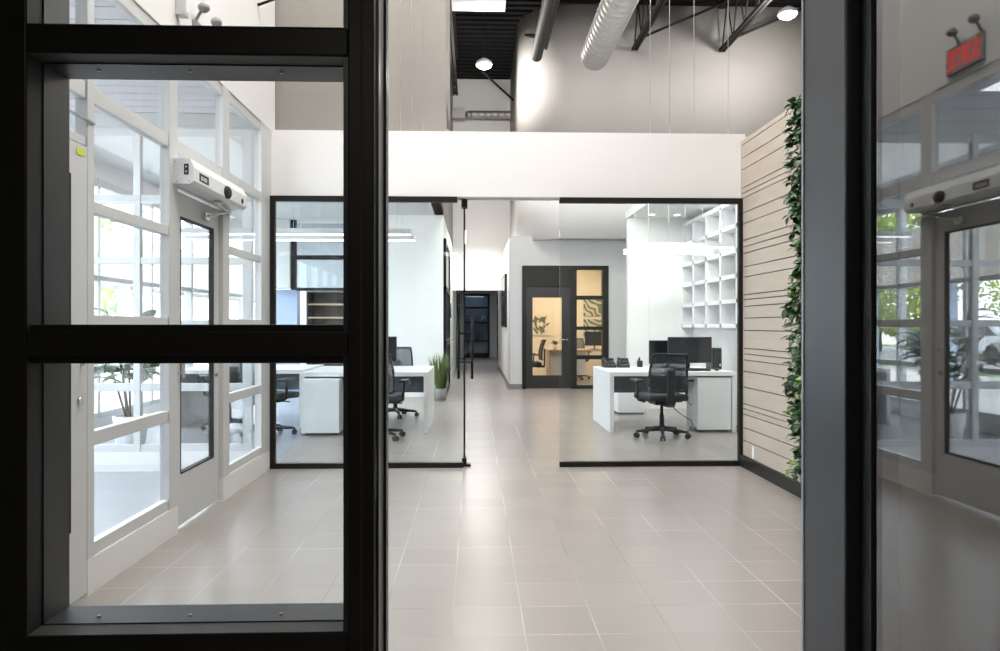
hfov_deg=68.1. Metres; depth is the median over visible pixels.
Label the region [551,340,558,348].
plant
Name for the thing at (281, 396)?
office chair
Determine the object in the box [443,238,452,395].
door
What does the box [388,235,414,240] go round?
linear pendant
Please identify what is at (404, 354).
office chair
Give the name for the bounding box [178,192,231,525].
door
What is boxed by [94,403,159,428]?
wall
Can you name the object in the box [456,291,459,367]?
door
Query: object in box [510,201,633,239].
ceiling
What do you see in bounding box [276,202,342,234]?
linear pendant
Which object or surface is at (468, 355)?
door
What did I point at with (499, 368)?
baseboard
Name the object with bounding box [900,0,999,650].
wall
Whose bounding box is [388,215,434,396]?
wall
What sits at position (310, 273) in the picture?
wall
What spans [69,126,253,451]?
window
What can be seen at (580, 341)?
office chair
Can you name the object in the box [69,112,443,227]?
ceiling
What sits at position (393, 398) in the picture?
office chair
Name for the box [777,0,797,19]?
lamp
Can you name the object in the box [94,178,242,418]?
window
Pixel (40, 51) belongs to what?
window
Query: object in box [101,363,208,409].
ground
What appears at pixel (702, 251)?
linear pendant
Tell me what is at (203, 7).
emergency light
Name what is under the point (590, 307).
wall art
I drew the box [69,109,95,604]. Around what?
wall
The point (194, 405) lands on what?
desk
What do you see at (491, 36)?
ceiling
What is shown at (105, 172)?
wall
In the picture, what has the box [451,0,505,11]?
ceiling light
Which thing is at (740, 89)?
wall
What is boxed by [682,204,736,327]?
shelf
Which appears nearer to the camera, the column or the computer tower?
the computer tower
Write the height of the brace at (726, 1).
0.796 m
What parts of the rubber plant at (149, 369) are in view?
stem, pot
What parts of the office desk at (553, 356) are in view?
panel, panel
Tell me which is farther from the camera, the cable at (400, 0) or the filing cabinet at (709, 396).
the filing cabinet at (709, 396)
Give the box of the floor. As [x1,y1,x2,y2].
[69,357,800,650]
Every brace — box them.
[257,0,274,5]
[481,70,513,100]
[646,0,729,36]
[739,8,800,36]
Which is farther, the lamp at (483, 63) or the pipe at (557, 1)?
the lamp at (483, 63)
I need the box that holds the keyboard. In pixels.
[688,368,710,370]
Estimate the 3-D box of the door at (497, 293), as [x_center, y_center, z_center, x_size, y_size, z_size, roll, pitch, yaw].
[-0.084,0.030,27.563,0.112,2.500,2.700,0,0,-2]
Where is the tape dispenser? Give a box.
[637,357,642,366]
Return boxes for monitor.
[388,336,396,361]
[585,332,600,348]
[649,340,667,363]
[668,337,711,367]
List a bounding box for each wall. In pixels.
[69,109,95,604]
[83,450,269,595]
[94,158,254,241]
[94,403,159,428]
[94,451,247,471]
[133,0,274,129]
[275,0,452,246]
[276,219,290,288]
[276,241,342,364]
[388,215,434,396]
[435,215,455,387]
[453,79,509,290]
[460,291,497,357]
[466,296,487,352]
[498,240,508,381]
[509,236,625,383]
[510,4,800,202]
[533,270,600,375]
[626,218,692,408]
[693,204,736,424]
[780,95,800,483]
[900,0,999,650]
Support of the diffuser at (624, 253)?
attached to the linear pendant at (702, 251)
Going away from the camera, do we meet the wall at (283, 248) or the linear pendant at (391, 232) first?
the linear pendant at (391, 232)
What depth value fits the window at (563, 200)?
6.73 m
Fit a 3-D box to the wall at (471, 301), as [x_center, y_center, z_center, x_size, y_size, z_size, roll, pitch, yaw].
[-0.981,-0.120,30.584,2.300,3.000,1.800,0,0,-2]
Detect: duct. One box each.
[452,108,510,120]
[581,0,638,70]
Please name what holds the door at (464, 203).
attached to the window at (273, 198)
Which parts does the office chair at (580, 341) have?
backrest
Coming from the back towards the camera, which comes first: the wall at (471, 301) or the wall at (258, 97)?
the wall at (471, 301)
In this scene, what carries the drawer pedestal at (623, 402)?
on the floor
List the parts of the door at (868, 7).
frame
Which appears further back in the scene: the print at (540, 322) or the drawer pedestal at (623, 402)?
the print at (540, 322)
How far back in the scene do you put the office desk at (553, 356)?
16.87 m
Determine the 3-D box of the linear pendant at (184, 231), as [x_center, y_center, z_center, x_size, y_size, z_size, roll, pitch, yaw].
[-3.245,-1.000,7.895,0.283,0.065,0.050,0,0,-2]
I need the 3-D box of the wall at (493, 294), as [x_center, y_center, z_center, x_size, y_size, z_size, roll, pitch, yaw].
[-0.827,-0.120,26.037,2.100,2.800,7.300,0,0,-2]
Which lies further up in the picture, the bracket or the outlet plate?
the bracket
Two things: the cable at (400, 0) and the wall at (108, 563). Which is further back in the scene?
the cable at (400, 0)
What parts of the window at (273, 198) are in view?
post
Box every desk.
[181,365,323,427]
[301,366,433,433]
[545,349,600,374]
[593,366,736,432]
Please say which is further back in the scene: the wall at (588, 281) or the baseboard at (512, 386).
the wall at (588, 281)
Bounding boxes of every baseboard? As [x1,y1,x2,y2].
[498,365,509,388]
[510,384,521,388]
[740,454,800,497]
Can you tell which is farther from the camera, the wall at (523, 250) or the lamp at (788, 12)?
the wall at (523, 250)
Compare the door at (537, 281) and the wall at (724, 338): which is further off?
the door at (537, 281)
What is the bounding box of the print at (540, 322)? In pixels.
[533,315,548,333]
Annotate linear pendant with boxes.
[181,228,208,234]
[184,235,208,240]
[229,228,242,234]
[229,235,242,240]
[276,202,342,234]
[276,235,342,240]
[388,229,410,235]
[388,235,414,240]
[623,204,713,254]
[636,204,733,248]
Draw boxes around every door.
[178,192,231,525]
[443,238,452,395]
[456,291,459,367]
[457,199,472,466]
[466,294,489,357]
[495,293,497,358]
[522,265,608,388]
[861,0,876,650]
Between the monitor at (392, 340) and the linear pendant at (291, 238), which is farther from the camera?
the monitor at (392, 340)
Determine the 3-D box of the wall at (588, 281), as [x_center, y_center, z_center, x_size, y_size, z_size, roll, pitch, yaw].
[1.649,-0.270,16.985,2.760,3.100,3.760,0,0,-2]
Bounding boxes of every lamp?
[476,58,492,69]
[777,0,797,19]
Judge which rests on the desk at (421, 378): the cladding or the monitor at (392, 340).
the monitor at (392, 340)
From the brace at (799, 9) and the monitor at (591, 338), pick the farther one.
the monitor at (591, 338)
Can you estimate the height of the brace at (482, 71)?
0.447 m
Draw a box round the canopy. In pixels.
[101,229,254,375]
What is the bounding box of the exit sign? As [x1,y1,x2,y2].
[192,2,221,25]
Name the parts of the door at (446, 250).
pane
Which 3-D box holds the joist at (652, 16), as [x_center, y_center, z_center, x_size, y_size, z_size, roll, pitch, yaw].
[2.817,-5.860,9.325,0.120,0.920,10.473,0,0,-2]
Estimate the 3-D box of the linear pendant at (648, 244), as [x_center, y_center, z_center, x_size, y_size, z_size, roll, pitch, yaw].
[2.324,-1.310,9.284,1.230,0.680,0.050,0,0,-2]
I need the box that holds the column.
[276,290,299,391]
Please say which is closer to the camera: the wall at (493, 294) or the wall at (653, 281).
the wall at (653, 281)
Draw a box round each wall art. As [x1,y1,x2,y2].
[533,310,550,334]
[583,300,600,315]
[583,319,600,336]
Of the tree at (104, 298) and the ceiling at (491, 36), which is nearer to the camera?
the ceiling at (491, 36)
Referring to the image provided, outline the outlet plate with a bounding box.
[752,446,754,458]
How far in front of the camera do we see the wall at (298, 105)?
6.85 m
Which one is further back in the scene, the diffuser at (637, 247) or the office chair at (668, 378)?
the diffuser at (637, 247)
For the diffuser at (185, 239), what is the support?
attached to the linear pendant at (291, 238)
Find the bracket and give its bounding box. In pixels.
[524,34,534,37]
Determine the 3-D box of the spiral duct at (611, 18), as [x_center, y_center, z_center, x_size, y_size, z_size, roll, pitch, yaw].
[1.553,-5.109,8.257,0.444,2.422,6.400,0,0,-2]
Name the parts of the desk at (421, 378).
panel, modesty panel, panel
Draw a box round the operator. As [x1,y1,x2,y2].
[173,158,246,217]
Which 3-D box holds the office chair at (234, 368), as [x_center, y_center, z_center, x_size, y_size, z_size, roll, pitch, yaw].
[-3.359,0.793,9.188,0.680,0.972,0.656,0,0,-31]
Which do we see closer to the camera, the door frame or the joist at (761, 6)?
the door frame
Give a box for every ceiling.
[69,0,234,112]
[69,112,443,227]
[455,0,800,79]
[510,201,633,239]
[625,137,746,218]
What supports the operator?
attached to the window at (88, 98)
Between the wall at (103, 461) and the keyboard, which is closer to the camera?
the wall at (103, 461)
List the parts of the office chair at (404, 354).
backrest, frame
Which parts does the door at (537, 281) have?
sidelight frame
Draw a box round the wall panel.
[501,273,506,326]
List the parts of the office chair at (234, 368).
armrest, backrest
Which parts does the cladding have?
trim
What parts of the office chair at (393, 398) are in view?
backrest, frame, seat, armrest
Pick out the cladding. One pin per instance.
(768, 265)
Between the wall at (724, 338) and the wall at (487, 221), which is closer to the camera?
the wall at (724, 338)
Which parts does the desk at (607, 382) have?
panel, modesty panel, panel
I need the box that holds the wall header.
[271,130,744,200]
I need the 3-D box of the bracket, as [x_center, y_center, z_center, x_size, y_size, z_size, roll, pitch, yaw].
[0.671,-5.570,14.231,0.400,0.076,0.080,0,0,-2]
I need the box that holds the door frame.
[801,0,899,650]
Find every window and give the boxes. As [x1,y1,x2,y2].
[0,0,387,650]
[69,0,270,559]
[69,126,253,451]
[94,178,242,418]
[270,195,559,468]
[559,197,742,466]
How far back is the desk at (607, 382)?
9.18 m
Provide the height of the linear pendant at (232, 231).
0.065 m
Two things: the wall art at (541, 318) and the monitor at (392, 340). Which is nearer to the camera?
the monitor at (392, 340)
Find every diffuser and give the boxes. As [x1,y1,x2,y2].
[181,233,410,235]
[185,239,414,240]
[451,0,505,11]
[624,253,712,254]
[637,247,733,248]
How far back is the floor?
4.53 m
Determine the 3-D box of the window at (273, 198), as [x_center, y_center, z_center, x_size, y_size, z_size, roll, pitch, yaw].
[-0.757,0.060,6.668,2.595,2.440,0.050,0,0,-2]
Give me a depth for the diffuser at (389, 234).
7.91 m
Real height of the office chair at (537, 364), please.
0.972 m
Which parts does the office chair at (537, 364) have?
seat, backrest, frame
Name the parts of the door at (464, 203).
pull handle, edge rail, pane, pull handle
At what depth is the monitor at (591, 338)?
16.81 m
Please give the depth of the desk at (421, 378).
9.13 m
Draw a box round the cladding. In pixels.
[741,107,800,482]
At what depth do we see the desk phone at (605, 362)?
9.79 m
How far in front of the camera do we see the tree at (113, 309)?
37.31 m
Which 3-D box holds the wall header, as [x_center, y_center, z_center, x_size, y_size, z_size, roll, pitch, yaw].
[0.096,-1.460,6.797,4.310,0.600,0.140,0,0,-2]
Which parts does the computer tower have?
panel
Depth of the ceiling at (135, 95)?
6.01 m
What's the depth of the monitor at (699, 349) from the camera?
9.37 m
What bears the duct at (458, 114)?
attached to the wall at (740, 89)
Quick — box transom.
[291,220,342,290]
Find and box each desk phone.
[601,357,616,367]
[617,357,629,367]
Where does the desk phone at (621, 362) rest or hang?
on the desk at (607, 382)
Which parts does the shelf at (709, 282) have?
panel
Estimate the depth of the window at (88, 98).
4.44 m
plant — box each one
[94,308,159,443]
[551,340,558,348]
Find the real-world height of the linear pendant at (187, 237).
0.058 m
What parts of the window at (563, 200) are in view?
post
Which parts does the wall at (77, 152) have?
frame, closer arm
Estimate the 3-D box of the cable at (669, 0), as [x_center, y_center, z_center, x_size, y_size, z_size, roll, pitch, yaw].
[1.570,-4.040,6.857,0.006,4.560,0.005,0,0,-2]
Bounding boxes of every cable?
[400,0,400,130]
[411,0,411,130]
[422,0,422,130]
[669,0,669,132]
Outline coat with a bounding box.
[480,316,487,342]
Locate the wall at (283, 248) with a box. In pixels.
[276,219,290,288]
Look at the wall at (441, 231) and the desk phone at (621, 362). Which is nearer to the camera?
the desk phone at (621, 362)
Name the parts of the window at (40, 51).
rail, rail, rail, strike plate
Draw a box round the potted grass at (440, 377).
[426,351,454,399]
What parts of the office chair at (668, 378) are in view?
armrest, seat, backrest, frame, armrest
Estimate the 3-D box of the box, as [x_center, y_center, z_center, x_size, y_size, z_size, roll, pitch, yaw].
[-1.953,-2.030,4.552,0.063,0.260,0.070,0,0,-2]
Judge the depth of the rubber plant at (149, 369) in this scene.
7.93 m
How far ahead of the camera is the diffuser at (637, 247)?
9.27 m
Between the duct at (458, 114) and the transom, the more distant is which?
the duct at (458, 114)
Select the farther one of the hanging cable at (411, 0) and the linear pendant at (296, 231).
the linear pendant at (296, 231)
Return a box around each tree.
[101,218,116,315]
[101,220,132,315]
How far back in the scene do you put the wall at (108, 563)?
4.14 m
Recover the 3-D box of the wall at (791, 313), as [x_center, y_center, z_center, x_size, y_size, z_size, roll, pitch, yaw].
[2.196,-0.259,4.610,0.260,2.867,1.905,0,0,-2]
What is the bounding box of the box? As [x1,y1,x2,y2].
[175,0,188,18]
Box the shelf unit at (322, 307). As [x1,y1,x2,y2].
[306,291,342,365]
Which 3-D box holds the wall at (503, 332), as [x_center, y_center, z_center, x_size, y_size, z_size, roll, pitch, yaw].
[0.137,-0.260,18.785,0.140,3.080,7.460,0,0,-2]
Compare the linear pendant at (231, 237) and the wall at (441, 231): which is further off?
the wall at (441, 231)
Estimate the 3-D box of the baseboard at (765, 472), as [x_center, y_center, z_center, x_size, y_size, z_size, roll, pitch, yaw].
[2.277,1.228,5.040,0.070,0.105,3.520,0,0,-2]
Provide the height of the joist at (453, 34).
0.920 m
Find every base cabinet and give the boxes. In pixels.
[303,377,342,434]
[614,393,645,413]
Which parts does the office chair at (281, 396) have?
frame, backrest, seat, armrest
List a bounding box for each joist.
[450,0,457,95]
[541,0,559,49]
[631,0,666,50]
[719,0,771,51]
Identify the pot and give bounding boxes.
[434,388,446,399]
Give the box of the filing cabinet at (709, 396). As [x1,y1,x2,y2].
[687,376,730,431]
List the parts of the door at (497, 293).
pane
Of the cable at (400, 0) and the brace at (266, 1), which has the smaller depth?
the brace at (266, 1)
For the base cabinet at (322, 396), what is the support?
on the floor
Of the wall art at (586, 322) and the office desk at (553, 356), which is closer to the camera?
the office desk at (553, 356)
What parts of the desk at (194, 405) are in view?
panel, modesty panel, panel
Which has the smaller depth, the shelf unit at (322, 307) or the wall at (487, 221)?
the shelf unit at (322, 307)
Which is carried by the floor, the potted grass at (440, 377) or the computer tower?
the potted grass at (440, 377)
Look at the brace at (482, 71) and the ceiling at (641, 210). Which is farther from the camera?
the brace at (482, 71)
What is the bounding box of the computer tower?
[706,347,721,368]
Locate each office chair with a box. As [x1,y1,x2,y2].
[199,363,254,429]
[239,363,299,436]
[388,347,418,418]
[388,354,408,440]
[533,339,546,367]
[577,338,590,379]
[630,353,693,440]
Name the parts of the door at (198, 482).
handle, closer arm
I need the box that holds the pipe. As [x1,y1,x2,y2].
[531,0,555,61]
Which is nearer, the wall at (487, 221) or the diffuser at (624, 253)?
the diffuser at (624, 253)
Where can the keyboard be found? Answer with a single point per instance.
(689, 369)
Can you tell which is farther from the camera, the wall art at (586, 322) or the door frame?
the wall art at (586, 322)
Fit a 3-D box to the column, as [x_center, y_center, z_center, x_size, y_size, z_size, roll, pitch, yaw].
[-4.110,0.295,14.345,0.410,1.970,0.250,0,0,-2]
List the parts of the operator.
plate, label plate, operator arm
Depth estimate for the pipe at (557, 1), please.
13.28 m
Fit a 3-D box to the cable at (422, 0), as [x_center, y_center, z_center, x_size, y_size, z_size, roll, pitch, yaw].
[-0.709,-4.040,6.780,0.006,4.560,0.005,0,0,-2]
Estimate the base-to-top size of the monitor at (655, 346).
0.360 m
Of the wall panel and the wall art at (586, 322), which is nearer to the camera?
the wall panel

